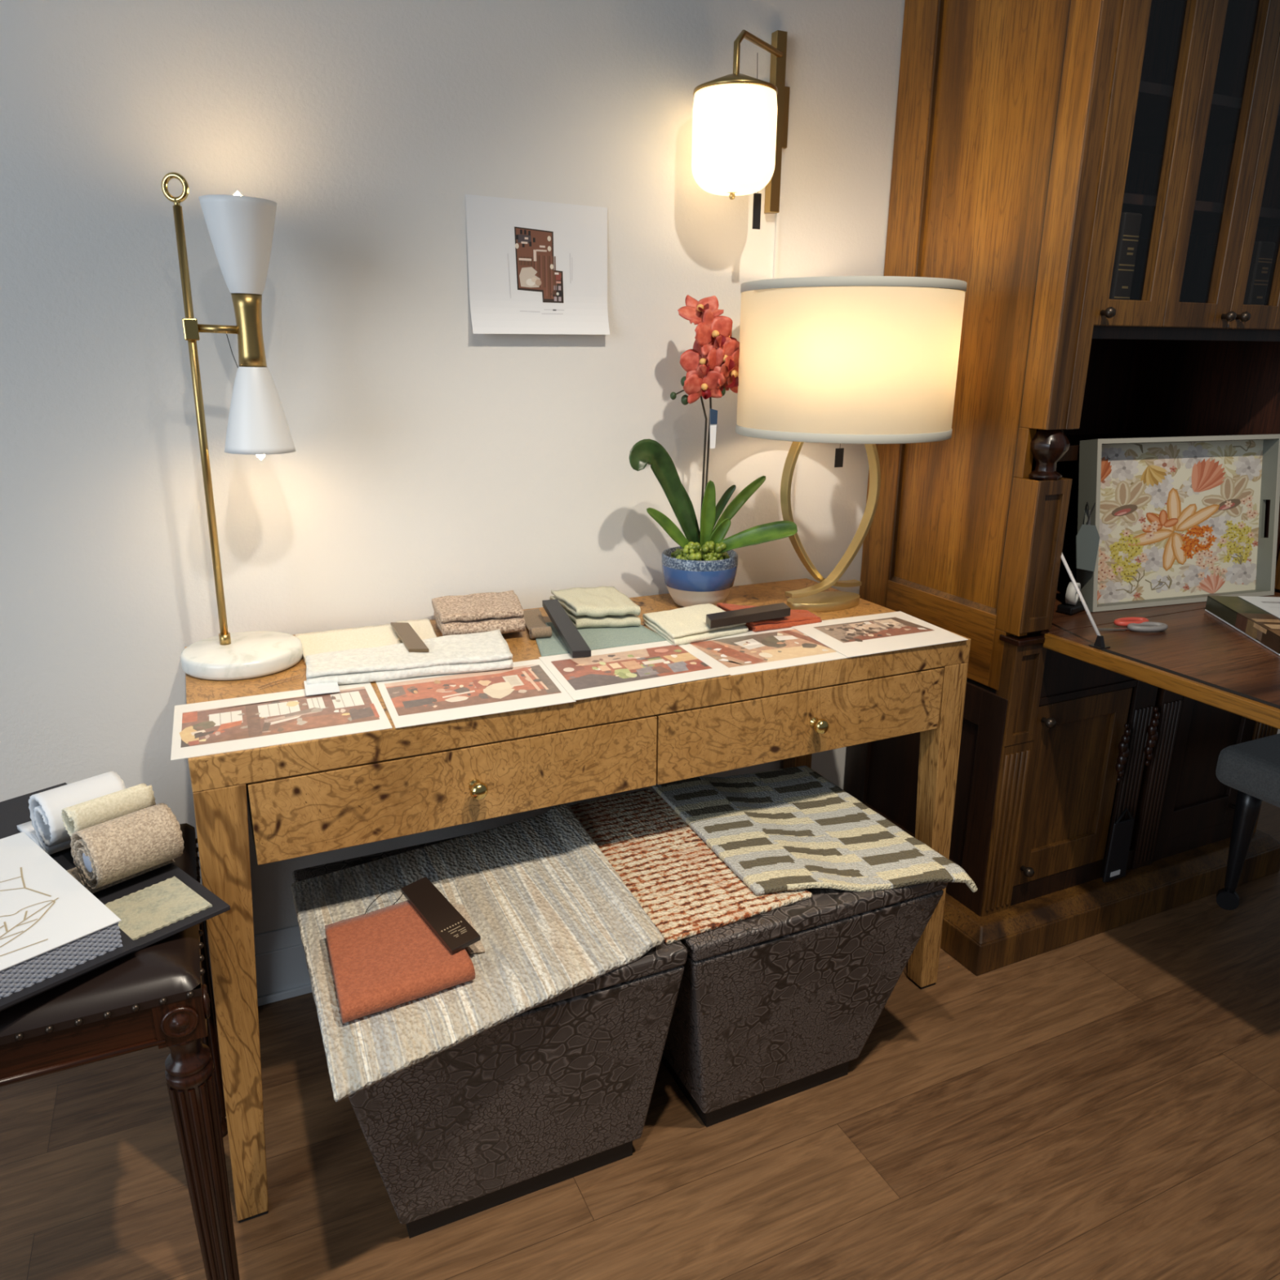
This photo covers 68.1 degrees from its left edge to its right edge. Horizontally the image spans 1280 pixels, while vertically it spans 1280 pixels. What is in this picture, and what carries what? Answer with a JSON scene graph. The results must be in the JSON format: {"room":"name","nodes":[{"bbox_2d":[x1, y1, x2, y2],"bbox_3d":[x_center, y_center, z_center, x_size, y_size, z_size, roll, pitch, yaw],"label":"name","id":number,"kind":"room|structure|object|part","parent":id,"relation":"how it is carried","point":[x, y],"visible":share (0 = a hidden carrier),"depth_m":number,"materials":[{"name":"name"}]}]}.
{"room":"design studio","nodes":[
{"label":"design studio","id":0,"kind":"room"},
{"bbox_2d":[0,0,1279,935],"bbox_3d":[-0.108,-0.808,1.848,6.800,3.000,0.120,-7,19,-24],"label":"wall","id":1,"kind":"structure","parent":0,"point":[433,457],"depth_m":1.67,"materials":[{"name":"paint"}]},
{"bbox_2d":[253,924,312,1006],"bbox_3d":[-1.323,0.736,1.648,4.070,0.150,0.024,-7,19,-24],"label":"baseboard","id":2,"kind":"structure","parent":1,"relation":"attached to","point":[281,966],"depth_m":1.91,"materials":[{"name":"white paint"}]},
{"bbox_2d":[465,194,609,334],"bbox_3d":[-0.183,-0.692,1.762,0.278,0.236,0.024,-7,19,-24],"label":"poster","id":3,"kind":"object","parent":1,"relation":"attached to","point":[535,267],"depth_m":1.76,"materials":[{"name":"paper"}]},
{"bbox_2d":[691,29,790,278],"bbox_3d":[0.189,-0.788,1.858,0.155,0.760,0.278,5,18,14],"label":"wall sconce","id":4,"kind":"object","parent":1,"relation":"attached to","point":[740,122],"visible":0.99,"depth_m":1.71,"materials":[{"name":"white glass"}]},
{"bbox_3d":[0.174,-0.919,1.755,0.155,0.166,0.155,-7,19,-24],"label":"lamp shade","id":5,"kind":"part","parent":4,"relation":"part of","materials":[{"name":"white glass"}]},
{"bbox_3d":[0.222,-1.083,1.779,0.012,0.081,0.184,11,20,32],"label":"arm","id":6,"kind":"part","parent":4,"relation":"part of","materials":[{"name":"gold metal"}]},
{"bbox_3d":[0.282,-0.724,1.992,0.006,0.560,0.006,-7,19,-24],"label":"cord","id":7,"kind":"part","parent":4,"relation":"part of","materials":[{"name":"paint"}]},
{"bbox_2d":[0,800,1279,1279],"bbox_3d":[0.779,1.223,0.468,6.800,0.060,4.350,-7,19,-24],"label":"floor","id":8,"kind":"structure","parent":0,"point":[1105,1105],"depth_m":1.55,"materials":[{"name":"brown wood"}]},
{"bbox_2d":[0,822,239,1279],"bbox_3d":[-0.864,0.634,1.242,0.593,0.589,0.432,-7,19,-24],"label":"chair","id":9,"kind":"object","parent":8,"relation":"on","point":[160,993],"visible":0.62,"depth_m":1.10,"materials":[{"name":"black wood"}]},
{"bbox_2d":[0,822,202,1044],"bbox_3d":[-0.867,0.372,1.163,0.587,0.042,0.425,-7,19,-24],"label":"cushion","id":10,"kind":"object","parent":9,"relation":"on","point":[164,976],"depth_m":1.08,"materials":[{"name":"black leather"}]},
{"bbox_2d":[0,771,230,1011],"bbox_3d":[-0.828,0.273,1.231,0.540,0.105,0.336,14,22,38],"label":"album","id":11,"kind":"object","parent":9,"relation":"on","point":[114,839],"visible":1,"depth_m":1.23,"materials":[{"name":"black"}]},
{"bbox_2d":[0,831,139,1009],"bbox_3d":[-0.831,0.348,1.067,0.337,0.039,0.370,14,22,38],"label":"book","id":12,"kind":"object","parent":11,"relation":"on","point":[54,931],"visible":1,"depth_m":1.09,"materials":[{"name":"white paper"}]},
{"bbox_3d":[-0.549,0.672,1.198,0.053,0.547,0.053,-7,19,-24],"label":"leg","id":13,"kind":"part","parent":9,"relation":"part of","materials":[{"name":"brown wood"}]},
{"bbox_3d":[-0.706,0.572,1.518,0.053,0.547,0.053,-7,19,-24],"label":"leg","id":14,"kind":"part","parent":9,"relation":"part of","materials":[{"name":"brown wood"}]},
{"bbox_2d":[292,834,687,1238],"bbox_3d":[-0.252,0.625,1.521,0.494,0.451,0.461,-7,19,-24],"label":"ottoman","id":15,"kind":"object","parent":8,"relation":"on","point":[559,1090],"visible":0.52,"depth_m":1.36,"materials":[{"name":"black leather"}]},
{"bbox_2d":[290,804,663,1102],"bbox_3d":[-0.244,0.418,1.419,0.491,0.040,0.531,-7,19,-24],"label":"sample","id":16,"kind":"object","parent":15,"relation":"on","point":[551,914],"visible":0.79,"depth_m":1.38,"materials":[{"name":"fabric"}]},
{"bbox_2d":[324,900,475,1023],"bbox_3d":[-0.334,0.428,1.293,0.173,0.029,0.211,-7,19,-24],"label":"swatch","id":17,"kind":"object","parent":16,"relation":"on","point":[381,959],"visible":0.94,"depth_m":1.25,"materials":[{"name":"orange fabric"}]},
{"bbox_2d":[364,876,480,954],"bbox_3d":[-0.301,0.400,1.367,0.218,0.036,0.095,14,22,37],"label":"tag","id":18,"kind":"object","parent":16,"relation":"on","point":[446,922],"visible":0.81,"depth_m":1.34,"materials":[{"name":"black"}]},
{"bbox_2d":[440,920,466,937],"bbox_3d":[-0.257,0.400,1.306,0.033,0.001,0.036,-7,19,-24],"label":"print","id":19,"kind":"object","parent":18,"relation":"on","point":[460,921],"depth_m":1.31},
{"bbox_2d":[451,903,484,953],"bbox_3d":[-0.257,0.416,1.376,0.031,0.004,0.142,-7,19,-24],"label":"leather offcut","id":20,"kind":"object","parent":16,"relation":"on","point":[477,947],"visible":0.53,"depth_m":1.37,"materials":[{"name":"beige leather"}]},
{"bbox_3d":[-0.251,0.424,1.459,0.494,0.031,0.461,-7,19,-24],"label":"lid","id":21,"kind":"part","parent":15,"relation":"part of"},
{"bbox_2d":[184,577,970,1222],"bbox_3d":[-0.096,0.374,1.812,1.360,0.762,0.563,-7,19,-24],"label":"console table","id":22,"kind":"object","parent":8,"relation":"on","point":[307,797],"visible":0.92,"depth_m":1.44,"materials":[{"name":"brown wood"}]},
{"bbox_3d":[-0.578,0.528,1.369,0.088,0.710,0.058,-7,19,-24],"label":"leg","id":23,"kind":"part","parent":22,"relation":"part of","materials":[{"name":"brown wood"}]},
{"bbox_2d":[161,172,302,680],"bbox_3d":[-0.649,-0.322,1.487,0.218,0.750,0.189,-7,19,-24],"label":"desk lamp","id":24,"kind":"object","parent":22,"relation":"on","point":[241,228],"visible":1,"depth_m":1.46,"materials":[{"name":"white metal"}]},
{"bbox_3d":[-0.645,-0.476,1.452,0.060,0.014,0.012,-4,18,-15],"label":"arm","id":25,"kind":"part","parent":24,"relation":"part of","materials":[{"name":"gold metal"}]},
{"bbox_3d":[-0.599,-0.593,1.431,0.108,0.132,0.108,-7,19,-24],"label":"lamp shade","id":26,"kind":"part","parent":24,"relation":"part of","materials":[{"name":"white metal"}]},
{"bbox_3d":[-0.600,-0.598,1.429,0.034,0.144,0.034,-7,19,-24],"label":"bulb","id":27,"kind":"part","parent":24,"relation":"part of","materials":[{"name":"white glass"}]},
{"bbox_3d":[-0.608,-0.364,1.498,0.107,0.131,0.107,-7,19,-24],"label":"lamp shade","id":28,"kind":"part","parent":24,"relation":"part of","materials":[{"name":"white ceramic"}]},
{"bbox_3d":[-0.607,-0.358,1.500,0.034,0.144,0.034,-7,19,-24],"label":"bulb","id":29,"kind":"part","parent":24,"relation":"part of","materials":[{"name":"white glass"}]},
{"bbox_2d":[170,682,392,760],"bbox_3d":[-0.516,0.110,1.361,0.285,0.001,0.216,-7,19,-24],"label":"printed sheet","id":30,"kind":"object","parent":22,"relation":"on","point":[259,721],"visible":1,"depth_m":1.35,"materials":[{"name":"paper"}]},
{"bbox_2d":[303,680,339,695],"bbox_3d":[-0.492,0.072,1.464,0.051,0.006,0.055,-7,19,-24],"label":"label card","id":31,"kind":"object","parent":30,"relation":"on","point":[329,687],"visible":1,"depth_m":1.46,"materials":[{"name":"paper"}]},
{"bbox_2d":[294,623,401,664],"bbox_3d":[-0.509,0.006,1.682,0.179,0.011,0.171,-7,19,-24],"label":"folded fabric","id":32,"kind":"object","parent":22,"relation":"on","point":[366,637],"visible":0.56,"depth_m":1.69,"materials":[{"name":"beige fabric"}]},
{"bbox_2d":[305,629,513,684],"bbox_3d":[-0.377,0.032,1.574,0.348,0.024,0.168,-7,19,-24],"label":"folded fabric","id":33,"kind":"object","parent":22,"relation":"on","point":[485,651],"visible":0.96,"depth_m":1.55,"materials":[{"name":"white fabric"}]},
{"bbox_2d":[390,622,429,652],"bbox_3d":[-0.408,-0.006,1.670,0.031,0.012,0.210,-7,18,-22],"label":"bar","id":34,"kind":"object","parent":33,"relation":"on","point":[407,635],"visible":1,"depth_m":1.65,"materials":[{"name":"brown metal"}]},
{"bbox_2d":[395,618,436,639],"bbox_3d":[-0.406,-0.010,1.735,0.063,0.012,0.165,-6,18,-19],"label":"folded fabric","id":35,"kind":"object","parent":22,"relation":"on","point":[423,628],"visible":0.34,"depth_m":1.76,"materials":[{"name":"beige fabric"}]},
{"bbox_3d":[-0.252,0.212,1.410,0.606,0.120,0.022,-7,19,-24],"label":"drawer","id":36,"kind":"part","parent":22,"relation":"part of","materials":[{"name":"brown wood"}]},
{"bbox_2d":[375,658,576,728],"bbox_3d":[-0.256,0.077,1.473,0.288,0.001,0.221,-7,19,-24],"label":"printed sheet","id":37,"kind":"object","parent":22,"relation":"on","point":[530,684],"visible":0.98,"depth_m":1.46,"materials":[{"name":"multicoloured paper"}]},
{"bbox_3d":[-0.237,0.219,1.388,0.027,0.027,0.032,-7,19,-24],"label":"knob","id":38,"kind":"part","parent":22,"relation":"part of","materials":[{"name":"gold metal"}]},
{"bbox_2d":[431,590,525,635],"bbox_3d":[-0.301,-0.052,1.784,0.163,0.041,0.186,-5,18,-18],"label":"folded fabric","id":39,"kind":"object","parent":22,"relation":"on","point":[481,612],"visible":0.97,"depth_m":1.73,"materials":[{"name":"fabric"}]},
{"bbox_2d":[535,622,666,657],"bbox_3d":[-0.100,-0.012,1.765,0.244,0.002,0.198,-7,19,-24],"label":"swatch","id":40,"kind":"object","parent":22,"relation":"on","point":[598,637],"visible":0.53,"depth_m":1.73,"materials":[{"name":"green fabric"}]},
{"bbox_2d":[523,608,551,638],"bbox_3d":[-0.201,-0.041,1.814,0.040,0.020,0.205,-3,17,-12],"label":"fabric","id":41,"kind":"object","parent":40,"relation":"on","point":[537,628],"visible":0.93,"depth_m":1.80,"materials":[{"name":"beige fabric"}]},
{"bbox_2d":[542,599,591,657],"bbox_3d":[-0.138,-0.024,1.731,0.033,0.039,0.254,-5,18,-17],"label":"bar","id":42,"kind":"object","parent":40,"relation":"on","point":[574,642],"visible":1,"depth_m":1.71,"materials":[{"name":"black metal"}]},
{"bbox_2d":[549,586,640,628],"bbox_3d":[-0.090,-0.065,1.858,0.134,0.043,0.192,-5,18,-18],"label":"folded fabric","id":43,"kind":"object","parent":40,"relation":"on","point":[601,606],"visible":0.96,"depth_m":1.80,"materials":[{"name":"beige fabric"}]},
{"bbox_2d":[538,640,729,700],"bbox_3d":[-0.017,0.045,1.581,0.285,0.001,0.219,-7,19,-24],"label":"printed sheet","id":44,"kind":"object","parent":22,"relation":"on","point":[620,669],"visible":0.98,"depth_m":1.57,"materials":[{"name":"multicoloured paper"}]},
{"bbox_2d":[642,603,748,645],"bbox_3d":[0.100,-0.032,1.802,0.171,0.022,0.186,-7,19,-24],"label":"folded fabric","id":45,"kind":"object","parent":22,"relation":"on","point":[687,624],"visible":0.9,"depth_m":1.77,"materials":[{"name":"white fabric"}]},
{"bbox_2d":[706,602,791,628],"bbox_3d":[0.205,-0.047,1.781,0.197,0.016,0.041,-9,20,-29],"label":"bar","id":46,"kind":"object","parent":45,"relation":"on","point":[717,620],"visible":1,"depth_m":1.77,"materials":[{"name":"black"}]},
{"bbox_2d":[628,294,797,607],"bbox_3d":[0.140,-0.363,1.880,0.330,0.609,0.192,0,17,-2],"label":"potted orchid","id":47,"kind":"object","parent":22,"relation":"on","point":[702,570],"visible":1,"depth_m":1.88,"materials":[{"name":"plant"}]},
{"bbox_3d":[0.123,-0.129,1.970,0.157,0.108,0.157,-7,19,-24],"label":"pot","id":48,"kind":"part","parent":47,"relation":"part of","materials":[{"name":"blue ceramic"}]},
{"bbox_3d":[0.110,-0.627,1.800,0.083,0.056,0.064,-7,19,-24],"label":"flower","id":49,"kind":"part","parent":47,"relation":"part of","materials":[{"name":"pink plant"}]},
{"bbox_3d":[0.118,-0.532,1.796,0.086,0.081,0.015,-1,17,-4],"label":"flower","id":50,"kind":"part","parent":47,"relation":"part of","materials":[{"name":"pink plant"}]},
{"bbox_3d":[0.108,-0.335,1.885,0.055,0.337,0.013,-14,22,-40],"label":"stem","id":51,"kind":"part","parent":47,"relation":"part of","materials":[{"name":"black"}]},
{"bbox_3d":[0.121,-0.487,1.803,0.081,0.075,0.029,-5,18,-16],"label":"flower","id":52,"kind":"part","parent":47,"relation":"part of","materials":[{"name":"pink plant"}]},
{"bbox_3d":[0.130,-0.405,1.886,0.027,0.470,0.007,-12,21,-34],"label":"stem","id":53,"kind":"part","parent":47,"relation":"part of","materials":[{"name":"black"}]},
{"bbox_3d":[0.140,-0.580,1.789,0.090,0.087,0.021,-7,19,-24],"label":"flower","id":54,"kind":"part","parent":47,"relation":"part of","materials":[{"name":"pink plant"}]},
{"bbox_3d":[0.148,-0.505,1.832,0.077,0.066,0.038,-7,19,-24],"label":"flower","id":55,"kind":"part","parent":47,"relation":"part of","materials":[{"name":"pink plant"}]},
{"bbox_3d":[0.160,-0.538,1.804,0.085,0.084,0.026,-7,19,-24],"label":"flower","id":56,"kind":"part","parent":47,"relation":"part of","materials":[{"name":"pink plant"}]},
{"bbox_3d":[0.180,-0.518,1.824,0.025,0.085,0.090,16,23,41],"label":"flower","id":57,"kind":"part","parent":47,"relation":"part of","materials":[{"name":"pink plant"}]},
{"bbox_2d":[716,602,822,631],"bbox_3d":[0.257,-0.054,1.878,0.163,0.021,0.162,-7,19,-24],"label":"folded fabric","id":58,"kind":"object","parent":22,"relation":"on","point":[797,617],"visible":0.59,"depth_m":1.83,"materials":[{"name":"orange fabric"}]},
{"bbox_2d":[684,626,871,675],"bbox_3d":[0.234,0.012,1.696,0.286,0.001,0.215,-7,19,-24],"label":"printed sheet","id":59,"kind":"object","parent":22,"relation":"on","point":[749,651],"visible":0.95,"depth_m":1.67,"materials":[{"name":"paper"}]},
{"bbox_3d":[0.382,0.249,2.297,0.072,0.710,0.063,-7,19,-24],"label":"leg","id":60,"kind":"part","parent":22,"relation":"part of","materials":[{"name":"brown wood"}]},
{"bbox_3d":[0.291,0.141,1.654,0.587,0.120,0.022,-7,19,-24],"label":"drawer","id":61,"kind":"part","parent":22,"relation":"part of","materials":[{"name":"brown wood"}]},
{"bbox_3d":[0.309,0.147,1.634,0.027,0.027,0.032,-7,19,-24],"label":"knob","id":62,"kind":"part","parent":22,"relation":"part of","materials":[{"name":"gold metal"}]},
{"bbox_2d":[735,275,967,612],"bbox_3d":[0.394,-0.371,1.863,0.412,0.638,0.412,-7,19,-24],"label":"table lamp","id":63,"kind":"object","parent":22,"relation":"on","point":[869,361],"visible":0.95,"depth_m":1.65,"materials":[{"name":"white fabric"}]},
{"bbox_3d":[0.375,-0.270,1.928,0.201,0.343,0.026,-7,19,-24],"label":"loop arm","id":64,"kind":"part","parent":63,"relation":"part of","materials":[{"name":"gold metal"}]},
{"bbox_3d":[0.392,-0.262,1.904,0.201,0.343,0.026,-7,19,-24],"label":"loop arm","id":65,"kind":"part","parent":63,"relation":"part of","materials":[{"name":"gold metal"}]},
{"bbox_3d":[0.395,-0.535,1.813,0.409,0.273,0.409,-7,19,-24],"label":"lamp shade","id":66,"kind":"part","parent":63,"relation":"part of","materials":[{"name":"fabric"}]},
{"bbox_2d":[791,611,968,657],"bbox_3d":[0.444,-0.015,1.785,0.284,0.001,0.217,-7,19,-24],"label":"printed sheet","id":67,"kind":"object","parent":22,"relation":"on","point":[855,636],"visible":1,"depth_m":1.77,"materials":[{"name":"paper"}]},
{"bbox_3d":[0.581,0.376,1.890,0.072,0.710,0.058,-7,19,-24],"label":"leg","id":68,"kind":"part","parent":22,"relation":"part of","materials":[{"name":"brown wood"}]},
{"bbox_2d":[661,881,947,1127],"bbox_3d":[0.196,0.566,1.722,0.481,0.451,0.461,-7,19,-24],"label":"ottoman","id":69,"kind":"object","parent":8,"relation":"on","point":[775,1005],"visible":0.5,"depth_m":1.54,"materials":[{"name":"black leather"}]},
{"bbox_2d":[568,788,812,944],"bbox_3d":[0.061,0.358,1.611,0.264,0.009,0.456,-7,19,-24],"label":"sample","id":70,"kind":"object","parent":69,"relation":"on","point":[686,890],"visible":0.82,"depth_m":1.54,"materials":[{"name":"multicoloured fabric"}]},
{"bbox_3d":[0.197,0.365,1.661,0.481,0.031,0.461,-7,19,-24],"label":"lid","id":71,"kind":"part","parent":69,"relation":"part of","materials":[{"name":"black leather"}]},
{"bbox_2d":[652,765,977,894],"bbox_3d":[0.281,0.343,1.680,0.368,0.047,0.505,-7,19,-24],"label":"sample","id":72,"kind":"object","parent":69,"relation":"on","point":[788,828],"visible":0.99,"depth_m":1.64,"materials":[{"name":"fabric"}]},
{"bbox_2d":[843,0,1279,975],"bbox_3d":[1.188,-0.457,1.876,1.023,2.330,1.111,-7,19,-24],"label":"tall cabinet","id":73,"kind":"object","parent":8,"relation":"on","point":[1025,131],"visible":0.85,"depth_m":1.94,"materials":[{"name":"brown wood"}]},
{"bbox_3d":[0.656,-0.023,2.082,0.022,0.152,0.335,-7,19,-24],"label":"rail","id":74,"kind":"part","parent":73,"relation":"part of","materials":[{"name":"brown wood"}]},
{"bbox_3d":[0.658,-0.748,1.857,0.012,1.370,0.336,-7,19,-24],"label":"panel moulding","id":75,"kind":"part","parent":73,"relation":"part of","materials":[{"name":"brown wood"}]},
{"bbox_3d":[0.665,-0.749,1.861,0.007,1.390,0.339,-7,19,-24],"label":"panel","id":76,"kind":"part","parent":73,"relation":"part of","materials":[{"name":"brown wood"}]},
{"bbox_3d":[0.842,0.502,2.059,0.023,0.023,0.029,-7,19,-24],"label":"knob","id":77,"kind":"part","parent":73,"relation":"part of","materials":[{"name":"brown metal"}]},
{"bbox_3d":[0.777,-0.165,1.848,0.082,0.298,0.040,-7,19,-24],"label":"panelled post","id":78,"kind":"part","parent":73,"relation":"part of","materials":[{"name":"brown wood"}]},
{"bbox_3d":[0.844,0.170,1.956,0.023,0.023,0.029,-7,19,-24],"label":"knob","id":79,"kind":"part","parent":73,"relation":"part of","materials":[{"name":"brown metal"}]},
{"bbox_2d":[1056,582,1087,614],"bbox_3d":[0.934,-0.094,2.040,0.075,0.065,0.036,-14,22,-39],"label":"figurine","id":80,"kind":"object","parent":73,"relation":"on","point":[1072,605],"visible":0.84,"depth_m":2.02,"materials":[{"name":"white ceramic"}]},
{"bbox_3d":[0.942,0.320,2.080,0.282,0.422,0.022,-7,19,-24],"label":"door","id":81,"kind":"part","parent":73,"relation":"part of","materials":[{"name":"brown wood"}]},
{"bbox_3d":[0.782,-0.930,1.613,0.082,1.116,0.049,-7,19,-24],"label":"post","id":82,"kind":"part","parent":73,"relation":"part of","materials":[{"name":"brown wood"}]},
{"bbox_3d":[0.850,-0.594,1.719,0.020,0.020,0.026,-7,19,-24],"label":"knob","id":83,"kind":"part","parent":73,"relation":"part of","materials":[{"name":"brown"}]},
{"bbox_2d":[1102,808,1134,882],"bbox_3d":[1.098,0.467,2.166,0.070,0.183,0.010,-7,19,-24],"label":"card","id":84,"kind":"object","parent":73,"relation":"hanging from","point":[1117,860],"visible":1,"depth_m":2.17,"materials":[{"name":"black"}]},
{"bbox_3d":[1.101,0.398,2.147,0.060,0.040,0.008,-7,19,-24],"label":"handle","id":85,"kind":"part","parent":84,"relation":"part of","materials":[{"name":"black"}]},
{"bbox_3d":[0.956,-0.612,2.349,0.882,2.155,0.012,-7,19,-24],"label":"panel","id":86,"kind":"part","parent":73,"relation":"part of","materials":[{"name":"brown wood"}]},
{"bbox_2d":[1108,212,1142,299],"bbox_3d":[0.892,-0.728,1.839,0.048,0.174,0.126,-7,19,-24],"label":"book","id":87,"kind":"object","parent":73,"relation":"on","point":[1130,222],"visible":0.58,"depth_m":1.78,"materials":[{"name":"black fabric"}]},
{"bbox_2d":[1097,617,1168,631],"bbox_3d":[0.990,-0.028,1.911,0.143,0.014,0.078,-7,19,-24],"label":"scissors","id":88,"kind":"object","parent":73,"relation":"on","point":[1134,624],"visible":0.99,"depth_m":1.92,"materials":[{"name":"silver metal"}]},
{"bbox_3d":[0.950,-0.022,1.910,0.069,0.002,0.011,-1,17,-4],"label":"blade","id":89,"kind":"part","parent":88,"relation":"part of","materials":[{"name":"silver metal"}]},
{"bbox_3d":[0.952,-0.022,1.906,0.066,0.002,0.006,-1,17,-5],"label":"blade","id":90,"kind":"part","parent":88,"relation":"part of","materials":[{"name":"silver metal"}]},
{"bbox_3d":[1.005,-0.037,1.937,0.078,0.010,0.041,-7,19,-24],"label":"handle","id":91,"kind":"part","parent":88,"relation":"part of","materials":[{"name":"red plastic"}]},
{"bbox_3d":[1.024,-0.027,1.911,0.080,0.011,0.049,-7,19,-24],"label":"handle","id":92,"kind":"part","parent":88,"relation":"part of","materials":[{"name":"grey plastic"}]},
{"bbox_3d":[0.909,-1.020,1.644,0.187,0.902,0.022,-7,19,-24],"label":"glazed door","id":93,"kind":"part","parent":73,"relation":"part of","materials":[{"name":"brown wood"}]},
{"bbox_2d":[1075,434,1279,612],"bbox_3d":[1.182,-0.264,2.108,0.575,0.370,0.108,-5,18,-17],"label":"serving tray","id":94,"kind":"object","parent":73,"relation":"on","point":[1167,520],"visible":1,"depth_m":2.13,"materials":[{"name":"grey paint"}]},
{"bbox_3d":[0.959,-0.271,2.012,0.018,0.050,0.044,5,18,15],"label":"tag cord","id":95,"kind":"part","parent":94,"relation":"part of","materials":[{"name":"black plastic"}]},
{"bbox_2d":[1121,192,1279,238],"bbox_3d":[1.042,-0.924,2.067,0.756,0.018,0.382,-7,19,-24],"label":"shelf","id":96,"kind":"object","parent":73,"relation":"attached to","point":[1207,215],"depth_m":2.00,"materials":[{"name":"brown wood"}]},
{"bbox_2d":[1130,80,1279,155],"bbox_3d":[1.043,-1.105,2.011,0.756,0.018,0.382,-7,19,-24],"label":"shelf","id":97,"kind":"object","parent":73,"relation":"attached to","point":[1154,100],"depth_m":1.99,"materials":[{"name":"brown wood"}]},
{"bbox_3d":[1.361,0.265,2.269,0.288,0.422,0.022,-7,19,-24],"label":"door","id":98,"kind":"part","parent":73,"relation":"part of","materials":[{"name":"brown wood"}]},
{"bbox_3d":[1.081,-1.042,1.721,0.186,0.902,0.022,-7,19,-24],"label":"glazed door","id":99,"kind":"part","parent":73,"relation":"part of","materials":[{"name":"brown wood"}]},
{"bbox_3d":[1.154,-0.634,1.856,0.020,0.020,0.026,-7,19,-24],"label":"knob","id":100,"kind":"part","parent":73,"relation":"part of","materials":[{"name":"brown metal"}]},
{"bbox_2d":[1194,240,1275,305],"bbox_3d":[1.257,-0.761,2.008,0.050,0.144,0.126,-7,19,-24],"label":"book","id":101,"kind":"object","parent":73,"relation":"on","point":[1263,251],"visible":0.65,"depth_m":1.96,"materials":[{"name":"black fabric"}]},
{"bbox_2d":[1204,595,1279,655],"bbox_3d":[1.331,-0.028,1.888,0.251,0.034,0.322,3,17,7],"label":"book","id":102,"kind":"object","parent":73,"relation":"on","point":[1261,626],"visible":0.98,"depth_m":1.90,"materials":[{"name":"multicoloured paper"}]},
{"bbox_2d":[1237,595,1279,617],"bbox_3d":[1.389,-0.046,1.886,0.259,0.001,0.336,4,17,11],"label":"print","id":103,"kind":"object","parent":102,"relation":"on","point":[1271,605],"visible":1,"depth_m":1.99},
{"bbox_3d":[1.193,-0.639,1.873,0.020,0.020,0.026,-7,19,-24],"label":"knob","id":104,"kind":"part","parent":73,"relation":"part of","materials":[{"name":"brown"}]},
{"bbox_3d":[1.251,-1.064,1.798,0.185,0.902,0.022,-7,19,-24],"label":"glazed door","id":105,"kind":"part","parent":73,"relation":"part of","materials":[{"name":"brown wood"}]},
{"bbox_3d":[1.536,-0.264,2.189,0.082,0.298,0.040,-7,19,-24],"label":"panelled post","id":106,"kind":"part","parent":73,"relation":"part of","materials":[{"name":"brown wood"}]},
{"bbox_2d":[1215,733,1279,910],"bbox_3d":[1.624,0.473,2.109,0.475,0.420,0.475,-7,19,-24],"label":"upholstered stool","id":107,"kind":"object","parent":8,"relation":"on","point":[1251,767],"visible":1,"depth_m":2.15,"materials":[{"name":"grey fabric"}]},
{"bbox_3d":[1.406,0.465,2.217,0.052,0.279,0.052,-7,19,-24],"label":"leg","id":108,"kind":"part","parent":107,"relation":"part of","materials":[{"name":"black wood"}]},
{"bbox_3d":[1.625,0.318,2.062,0.475,0.095,0.475,-7,19,-24],"label":"seat","id":109,"kind":"part","parent":107,"relation":"part of","materials":[{"name":"grey fabric"}]}
]}

